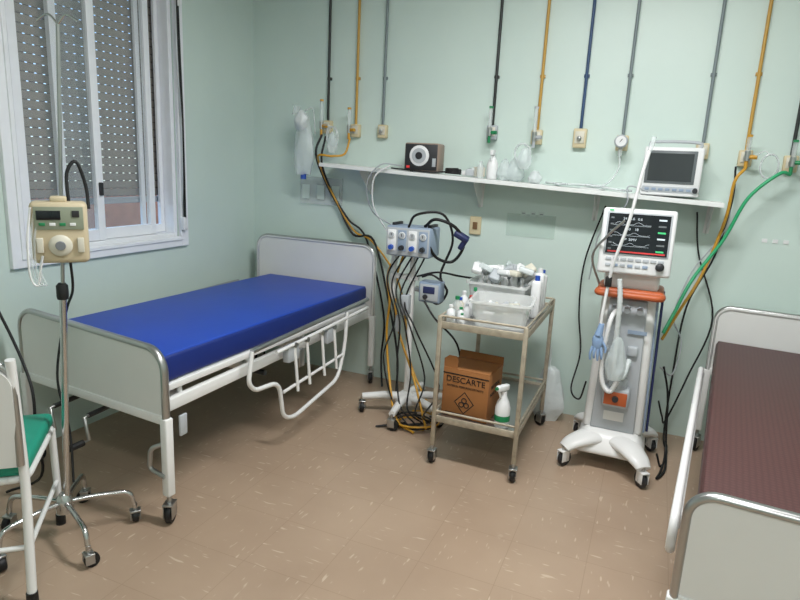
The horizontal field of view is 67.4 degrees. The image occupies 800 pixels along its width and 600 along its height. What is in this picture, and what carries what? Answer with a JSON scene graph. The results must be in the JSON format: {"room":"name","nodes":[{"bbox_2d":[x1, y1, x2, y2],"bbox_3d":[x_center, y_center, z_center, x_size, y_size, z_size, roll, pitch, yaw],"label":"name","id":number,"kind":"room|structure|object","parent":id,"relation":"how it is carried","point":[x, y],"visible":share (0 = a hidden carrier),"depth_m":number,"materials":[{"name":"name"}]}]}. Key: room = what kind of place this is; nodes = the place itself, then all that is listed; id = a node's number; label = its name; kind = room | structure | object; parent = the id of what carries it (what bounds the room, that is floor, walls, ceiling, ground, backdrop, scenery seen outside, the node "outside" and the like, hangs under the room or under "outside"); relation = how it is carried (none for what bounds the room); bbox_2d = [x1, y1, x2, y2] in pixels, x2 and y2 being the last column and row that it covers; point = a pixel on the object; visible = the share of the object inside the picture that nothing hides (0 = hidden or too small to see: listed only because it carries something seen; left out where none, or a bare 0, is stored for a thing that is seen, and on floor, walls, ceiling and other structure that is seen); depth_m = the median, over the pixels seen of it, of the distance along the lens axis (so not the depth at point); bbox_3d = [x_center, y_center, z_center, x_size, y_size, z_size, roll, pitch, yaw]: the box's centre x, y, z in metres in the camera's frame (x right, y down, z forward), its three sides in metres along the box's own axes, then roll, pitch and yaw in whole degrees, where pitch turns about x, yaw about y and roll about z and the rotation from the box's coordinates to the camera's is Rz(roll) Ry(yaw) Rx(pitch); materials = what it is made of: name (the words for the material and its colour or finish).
{"room":"hospital room","nodes":[
{"label":"hospital room","id":0,"kind":"room"},
{"bbox_2d":[0,0,254,437],"bbox_3d":[-2.189,-0.544,2.067,0.150,2.950,5.300,8,14,22],"label":"wall","id":1,"kind":"structure","parent":0,"point":[217,34],"depth_m":3.88,"materials":[{"name":"green paint"}]},
{"bbox_2d":[0,0,188,268],"bbox_3d":[-1.626,-1.076,3.204,0.174,1.675,1.165,8,14,22],"label":"window","id":2,"kind":"structure","parent":1,"relation":"in","point":[149,29],"depth_m":3.26,"materials":[{"name":"white metal"}]},
{"bbox_2d":[174,0,186,229],"bbox_3d":[-1.326,-1.213,3.617,0.039,1.580,0.044,8,14,22],"label":"strap","id":3,"kind":"object","parent":2,"relation":"attached to","point":[176,2],"visible":1,"depth_m":3.63,"materials":[{"name":"black fabric"}]},
{"bbox_2d":[0,357,703,599],"bbox_3d":[-0.036,1.255,1.490,5.100,0.100,5.700,8,14,22],"label":"floor","id":4,"kind":"structure","parent":0,"point":[324,502],"depth_m":2.66,"materials":[{"name":"plastic"}]},
{"bbox_2d":[0,358,65,599],"bbox_3d":[-1.484,0.556,2.087,0.435,0.864,0.515,-2,13,-19],"label":"chair","id":5,"kind":"object","parent":4,"relation":"on","point":[24,439],"visible":0.98,"depth_m":1.98,"materials":[{"name":"teal plastic"}]},
{"bbox_2d":[0,262,74,492],"bbox_3d":[-1.643,0.168,2.304,0.830,1.498,0.504,8,14,22],"label":"power cable","id":6,"kind":"object","parent":4,"relation":"on","point":[70,263],"visible":0.7,"depth_m":2.50,"materials":[{"name":"black rubber"}]},
{"bbox_2d":[0,13,140,572],"bbox_3d":[-1.289,0.000,2.162,0.523,1.934,0.502,8,14,22],"label":"stand","id":7,"kind":"object","parent":4,"relation":"on","point":[64,502],"visible":0.98,"depth_m":2.23,"materials":[{"name":"silver metal"}]},
{"bbox_2d":[26,160,90,286],"bbox_3d":[-1.161,-0.264,2.043,0.182,0.421,0.148,-2,13,-19],"label":"pump","id":8,"kind":"object","parent":7,"relation":"attached to","point":[58,225],"visible":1,"depth_m":2.01,"materials":[{"name":"beige plastic"}]},
{"bbox_2d":[17,233,376,522],"bbox_3d":[-1.010,0.228,3.392,1.071,0.980,2.094,8,14,22],"label":"hospital bed","id":9,"kind":"object","parent":4,"relation":"on","point":[125,359],"visible":0.98,"depth_m":2.88,"materials":[{"name":"white laminate"}]},
{"bbox_2d":[315,134,471,433],"bbox_3d":[-0.155,-0.177,3.776,1.301,1.683,0.618,14,17,41],"label":"stand","id":10,"kind":"object","parent":4,"relation":"on","point":[416,242],"visible":0.92,"depth_m":3.53,"materials":[{"name":"white paint"}]},
{"bbox_2d":[427,297,554,481],"bbox_3d":[0.526,0.415,3.313,0.494,0.796,0.826,8,14,22],"label":"cart","id":11,"kind":"object","parent":4,"relation":"on","point":[523,395],"visible":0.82,"depth_m":3.02,"materials":[{"name":"paint"}]},
{"bbox_2d":[446,287,476,323],"bbox_3d":[0.321,0.024,3.081,0.100,0.140,0.321,7,13,19],"label":"bottles","id":12,"kind":"object","parent":11,"relation":"on","point":[463,306],"visible":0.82,"depth_m":3.06,"materials":[{"name":"white plastic"}]},
{"bbox_2d":[441,349,503,423],"bbox_3d":[0.379,0.430,3.128,0.246,0.320,0.229,9,14,26],"label":"box","id":13,"kind":"object","parent":11,"relation":"on","point":[470,379],"visible":0.97,"depth_m":3.05,"materials":[{"name":"brown cardboard"}]},
{"bbox_2d":[466,261,536,295],"bbox_3d":[0.570,-0.082,3.303,0.358,0.275,0.288,9,14,25],"label":"storage bin","id":14,"kind":"object","parent":11,"relation":"on","point":[512,278],"visible":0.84,"depth_m":3.22,"materials":[{"name":"white plastic"}]},
{"bbox_2d":[494,383,510,428],"bbox_3d":[0.503,0.525,2.973,0.098,0.220,0.077,-7,16,-36],"label":"spray bottle","id":15,"kind":"object","parent":11,"relation":"on","point":[502,408],"visible":0.97,"depth_m":2.95,"materials":[{"name":"white plastic"}]},
{"bbox_2d":[469,291,536,330],"bbox_3d":[0.514,0.056,3.011,0.310,0.132,0.270,7,13,16],"label":"storage bin","id":16,"kind":"object","parent":11,"relation":"on","point":[513,309],"visible":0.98,"depth_m":2.92,"materials":[{"name":"white plastic"}]},
{"bbox_2d":[530,268,547,317],"bbox_3d":[0.746,-0.045,3.222,0.050,0.255,0.205,8,14,22],"label":"bottle","id":17,"kind":"object","parent":11,"relation":"on","point":[539,285],"visible":0.81,"depth_m":3.15,"materials":[{"name":"white plastic"}]},
{"bbox_2d":[533,345,563,420],"bbox_3d":[0.926,0.497,3.717,0.198,0.507,0.141,5,13,11],"label":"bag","id":18,"kind":"object","parent":4,"relation":"on","point":[554,395],"visible":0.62,"depth_m":3.67,"materials":[{"name":"white plastic"}]},
{"bbox_2d":[557,148,790,487],"bbox_3d":[1.406,0.054,3.089,0.921,1.682,0.759,8,14,22],"label":"ventilator","id":19,"kind":"object","parent":4,"relation":"on","point":[636,249],"visible":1,"depth_m":3.03,"materials":[{"name":"white paint"}]},
{"bbox_2d":[665,306,799,599],"bbox_3d":[1.613,0.677,2.244,1.006,0.855,2.124,9,14,27],"label":"hospital bed","id":20,"kind":"object","parent":4,"relation":"on","point":[739,537],"visible":1,"depth_m":1.80,"materials":[{"name":"white metal"}]},
{"bbox_2d":[253,0,799,440],"bbox_3d":[1.110,-0.729,3.613,5.000,2.950,0.150,8,14,22],"label":"wall","id":21,"kind":"structure","parent":0,"point":[442,54],"depth_m":3.65,"materials":[{"name":"green paint"}]},
{"bbox_2d":[294,110,308,178],"bbox_3d":[-0.654,-1.066,4.059,0.169,0.484,0.112,8,14,22],"label":"bag","id":22,"kind":"object","parent":21,"relation":"attached to","point":[301,121],"visible":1,"depth_m":3.99,"materials":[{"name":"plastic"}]},
{"bbox_2d":[302,184,339,200],"bbox_3d":[-0.559,-0.770,4.234,0.340,0.190,0.010,8,14,22],"label":"holder","id":23,"kind":"object","parent":21,"relation":"attached to","point":[305,187],"visible":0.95,"depth_m":4.24,"materials":[{"name":"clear plastic"}]},
{"bbox_2d":[323,120,332,133],"bbox_3d":[-0.499,-1.184,4.105,0.065,0.085,0.064,8,14,22],"label":"outlet","id":24,"kind":"object","parent":21,"relation":"attached to","point":[329,130],"visible":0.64,"depth_m":4.10,"materials":[{"name":"beige plastic"}]},
{"bbox_2d":[319,99,327,134],"bbox_3d":[-0.508,-1.227,4.036,0.062,0.232,0.060,8,14,22],"label":"flowmeter","id":25,"kind":"object","parent":24,"relation":"attached to","point":[321,125],"visible":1,"depth_m":4.03,"materials":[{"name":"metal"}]},
{"bbox_2d":[327,0,331,120],"bbox_3d":[-0.462,-1.800,3.984,0.030,1.172,0.029,8,14,22],"label":"gas pipe","id":26,"kind":"object","parent":21,"relation":"attached to","point":[329,78],"visible":1,"depth_m":4.01,"materials":[{"name":"black metal"}]},
{"bbox_2d":[351,124,360,137],"bbox_3d":[-0.302,-1.137,4.029,0.065,0.085,0.064,8,14,22],"label":"outlet","id":27,"kind":"object","parent":21,"relation":"attached to","point":[357,133],"visible":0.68,"depth_m":4.02,"materials":[{"name":"beige plastic"}]},
{"bbox_2d":[347,107,354,138],"bbox_3d":[-0.317,-1.165,3.965,0.062,0.202,0.060,8,14,22],"label":"flowmeter","id":28,"kind":"object","parent":27,"relation":"attached to","point":[349,129],"visible":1,"depth_m":3.96,"materials":[{"name":"plastic"}]},
{"bbox_2d":[355,0,360,123],"bbox_3d":[-0.265,-1.763,3.905,0.030,1.192,0.029,8,14,22],"label":"gas pipe","id":29,"kind":"object","parent":21,"relation":"attached to","point":[358,78],"visible":1,"depth_m":3.94,"materials":[{"name":"yellow metal"}]},
{"bbox_2d":[377,125,387,137],"bbox_3d":[-0.119,-1.111,3.954,0.065,0.085,0.064,8,14,22],"label":"outlet","id":30,"kind":"object","parent":21,"relation":"attached to","point":[382,129],"visible":1,"depth_m":3.94,"materials":[{"name":"beige plastic"}]},
{"bbox_2d":[382,0,388,124],"bbox_3d":[-0.081,-1.737,3.830,0.030,1.192,0.029,8,14,22],"label":"gas pipe","id":31,"kind":"object","parent":21,"relation":"attached to","point":[385,78],"visible":1,"depth_m":3.87,"materials":[{"name":"grey metal"}]},
{"bbox_2d":[469,216,481,234],"bbox_3d":[0.482,-0.477,3.842,0.075,0.115,0.024,8,14,22],"label":"wall switch","id":32,"kind":"object","parent":21,"relation":"attached to","point":[475,221],"visible":1,"depth_m":3.83,"materials":[{"name":"beige plastic"}]},
{"bbox_2d":[486,125,497,139],"bbox_3d":[0.561,-1.026,3.674,0.065,0.085,0.064,8,14,22],"label":"outlet","id":33,"kind":"object","parent":21,"relation":"attached to","point":[494,127],"visible":0.43,"depth_m":3.67,"materials":[{"name":"grey plastic"}]},
{"bbox_2d":[487,106,496,142],"bbox_3d":[0.560,-1.052,3.604,0.062,0.212,0.060,8,14,22],"label":"flowmeter","id":34,"kind":"object","parent":33,"relation":"attached to","point":[490,132],"visible":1,"depth_m":3.60,"materials":[{"name":"plastic"}]},
{"bbox_2d":[491,0,503,124],"bbox_3d":[0.598,-1.647,3.552,0.030,1.182,0.029,8,14,22],"label":"gas pipe","id":35,"kind":"object","parent":21,"relation":"attached to","point":[496,77],"visible":1,"depth_m":3.59,"materials":[{"name":"black metal"}]},
{"bbox_2d":[319,163,724,233],"bbox_3d":[0.607,-0.631,3.630,2.391,0.285,0.250,8,14,22],"label":"wall shelf","id":36,"kind":"object","parent":21,"relation":"attached to","point":[479,183],"visible":0.98,"depth_m":3.49,"materials":[{"name":"white paint"}]},
{"bbox_2d":[391,142,460,174],"bbox_3d":[0.166,-0.881,3.732,0.443,0.180,0.176,8,14,22],"label":"radio","id":37,"kind":"object","parent":36,"relation":"on","point":[419,157],"visible":0.99,"depth_m":3.67,"materials":[{"name":"black plastic"}]},
{"bbox_2d":[462,167,484,176],"bbox_3d":[0.453,-0.788,3.683,0.147,0.060,0.092,8,14,22],"label":"packets","id":38,"kind":"object","parent":36,"relation":"on","point":[476,171],"visible":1,"depth_m":3.65,"materials":[{"name":"white plastic"}]},
{"bbox_2d":[486,150,497,178],"bbox_3d":[0.556,-0.816,3.614,0.068,0.170,0.078,8,14,22],"label":"spray bottle","id":39,"kind":"object","parent":36,"relation":"on","point":[492,165],"visible":1,"depth_m":3.60,"materials":[{"name":"white plastic"}]},
{"bbox_2d":[528,170,541,183],"bbox_3d":[0.712,-0.769,3.561,0.273,0.143,0.109,8,14,22],"label":"plastic bag","id":40,"kind":"object","parent":36,"relation":"on","point":[535,177],"visible":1,"depth_m":3.50,"materials":[{"name":"white plastic"}]},
{"bbox_2d":[543,181,631,191],"bbox_3d":[1.072,-0.651,3.444,0.489,0.033,0.200,6,13,13],"label":"tubing","id":41,"kind":"object","parent":36,"relation":"on","point":[574,185],"visible":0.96,"depth_m":3.41,"materials":[{"name":"plastic"}]},
{"bbox_2d":[570,185,647,399],"bbox_3d":[1.131,-0.029,3.439,0.185,1.250,0.379,-2,14,-21],"label":"cable","id":42,"kind":"object","parent":36,"relation":"hanging from","point":[579,398],"visible":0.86,"depth_m":3.56,"materials":[{"name":"black rubber"}]},
{"bbox_2d":[640,140,704,197],"bbox_3d":[1.473,-0.712,3.239,0.290,0.293,0.179,9,14,26],"label":"patient monitor","id":43,"kind":"object","parent":36,"relation":"on","point":[669,171],"visible":0.94,"depth_m":3.17,"materials":[{"name":"white plastic"}]},
{"bbox_2d":[521,211,544,216],"bbox_3d":[0.808,-0.468,3.710,0.300,0.160,0.004,8,14,22],"label":"number label","id":44,"kind":"object","parent":21,"relation":"attached to","point":[523,213],"visible":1,"depth_m":3.69,"materials":[{"name":"paper"}]},
{"bbox_2d":[530,130,542,144],"bbox_3d":[0.812,-0.971,3.575,0.065,0.085,0.064,8,14,22],"label":"outlet","id":45,"kind":"object","parent":21,"relation":"attached to","point":[539,132],"visible":0.48,"depth_m":3.57,"materials":[{"name":"beige plastic"}]},
{"bbox_2d":[531,106,541,147],"bbox_3d":[0.808,-1.008,3.505,0.062,0.232,0.060,8,14,22],"label":"flowmeter","id":46,"kind":"object","parent":45,"relation":"attached to","point":[535,136],"visible":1,"depth_m":3.50,"materials":[{"name":"metal"}]},
{"bbox_2d":[536,0,550,129],"bbox_3d":[0.850,-1.601,3.451,0.030,1.202,0.029,8,14,22],"label":"gas pipe","id":47,"kind":"object","parent":21,"relation":"attached to","point":[542,76],"visible":1,"depth_m":3.49,"materials":[{"name":"yellow metal"}]},
{"bbox_2d":[572,128,587,147],"bbox_3d":[1.042,-0.939,3.481,0.075,0.110,0.064,8,14,22],"label":"outlet","id":48,"kind":"object","parent":21,"relation":"attached to","point":[580,134],"visible":1,"depth_m":3.48,"materials":[{"name":"beige plastic"}]},
{"bbox_2d":[579,0,596,127],"bbox_3d":[1.080,-1.575,3.356,0.030,1.190,0.029,8,14,22],"label":"gas pipe","id":49,"kind":"object","parent":21,"relation":"attached to","point":[586,75],"visible":1,"depth_m":3.40,"materials":[{"name":"blue metal"}]},
{"bbox_2d":[615,135,628,150],"bbox_3d":[1.257,-0.889,3.398,0.065,0.085,0.064,8,14,22],"label":"outlet","id":50,"kind":"object","parent":21,"relation":"attached to","point":[625,148],"visible":0.32,"depth_m":3.40,"materials":[{"name":"beige plastic"}]},
{"bbox_2d":[614,135,627,147],"bbox_3d":[1.161,-0.782,3.374,0.204,0.290,0.072,6,13,12],"label":"gauge","id":51,"kind":"object","parent":50,"relation":"attached to","point":[620,141],"visible":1,"depth_m":3.31,"materials":[{"name":"grey plastic"}]},
{"bbox_2d":[621,0,641,134],"bbox_3d":[1.295,-1.529,3.271,0.030,1.222,0.029,8,14,22],"label":"gas pipe","id":52,"kind":"object","parent":21,"relation":"attached to","point":[630,75],"visible":0.9,"depth_m":3.31,"materials":[{"name":"grey metal"}]},
{"bbox_2d":[696,143,709,159],"bbox_3d":[1.636,-0.806,3.248,0.065,0.085,0.064,8,14,22],"label":"outlet","id":53,"kind":"object","parent":21,"relation":"attached to","point":[706,145],"visible":0.37,"depth_m":3.23,"materials":[{"name":"beige plastic"}]},
{"bbox_2d":[702,0,726,142],"bbox_3d":[1.675,-1.461,3.119,0.030,1.252,0.029,8,14,22],"label":"gas pipe","id":54,"kind":"object","parent":21,"relation":"attached to","point":[713,75],"visible":0.93,"depth_m":3.16,"materials":[{"name":"grey metal"}]},
{"bbox_2d":[737,150,752,166],"bbox_3d":[1.828,-0.750,3.176,0.065,0.085,0.064,8,14,22],"label":"outlet","id":55,"kind":"object","parent":21,"relation":"attached to","point":[740,162],"visible":0.56,"depth_m":3.18,"materials":[{"name":"beige plastic"}]},
{"bbox_2d":[743,134,757,168],"bbox_3d":[1.822,-0.767,3.111,0.062,0.172,0.060,8,14,22],"label":"flowmeter","id":56,"kind":"object","parent":55,"relation":"attached to","point":[747,156],"visible":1,"depth_m":3.10,"materials":[{"name":"metal"}]},
{"bbox_2d":[745,0,773,149],"bbox_3d":[1.867,-1.419,3.043,0.030,1.282,0.029,8,14,22],"label":"gas pipe","id":57,"kind":"object","parent":21,"relation":"attached to","point":[758,74],"visible":1,"depth_m":3.09,"materials":[{"name":"yellow metal"}]},
{"bbox_2d":[762,239,788,243],"bbox_3d":[2.012,-0.314,3.216,0.125,0.020,0.003,8,14,22],"label":"number label","id":58,"kind":"object","parent":21,"relation":"attached to","point":[763,240],"visible":1,"depth_m":3.21,"materials":[{"name":"white plastic"}]},
{"bbox_2d":[781,155,798,172],"bbox_3d":[2.019,-0.703,3.102,0.065,0.085,0.064,8,14,22],"label":"outlet","id":59,"kind":"object","parent":21,"relation":"attached to","point":[786,158],"visible":0.58,"depth_m":3.10,"materials":[{"name":"beige plastic"}]},
{"bbox_2d":[788,140,799,174],"bbox_3d":[2.009,-0.721,3.038,0.062,0.172,0.060,8,14,22],"label":"flowmeter","id":60,"kind":"object","parent":59,"relation":"attached to","point":[792,162],"visible":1,"depth_m":3.03,"materials":[{"name":"metal"}]},
{"bbox_2d":[790,102,799,155],"bbox_3d":[2.059,-1.383,2.966,0.030,1.302,0.029,8,14,22],"label":"gas pipe","id":61,"kind":"object","parent":21,"relation":"attached to","point":[797,124],"visible":1,"depth_m":3.07,"materials":[{"name":"grey metal"}]},
{"label":"outside","id":62,"kind":"structure","parent":0,"visible":0},
{"bbox_2d":[31,187,158,228],"bbox_3d":[-2.525,-0.075,4.140,1.700,1.300,7.000,8,14,22],"label":"wall","id":63,"kind":"structure","parent":62,"point":[116,214],"depth_m":5.63,"materials":[{"name":"paint"}]}
]}

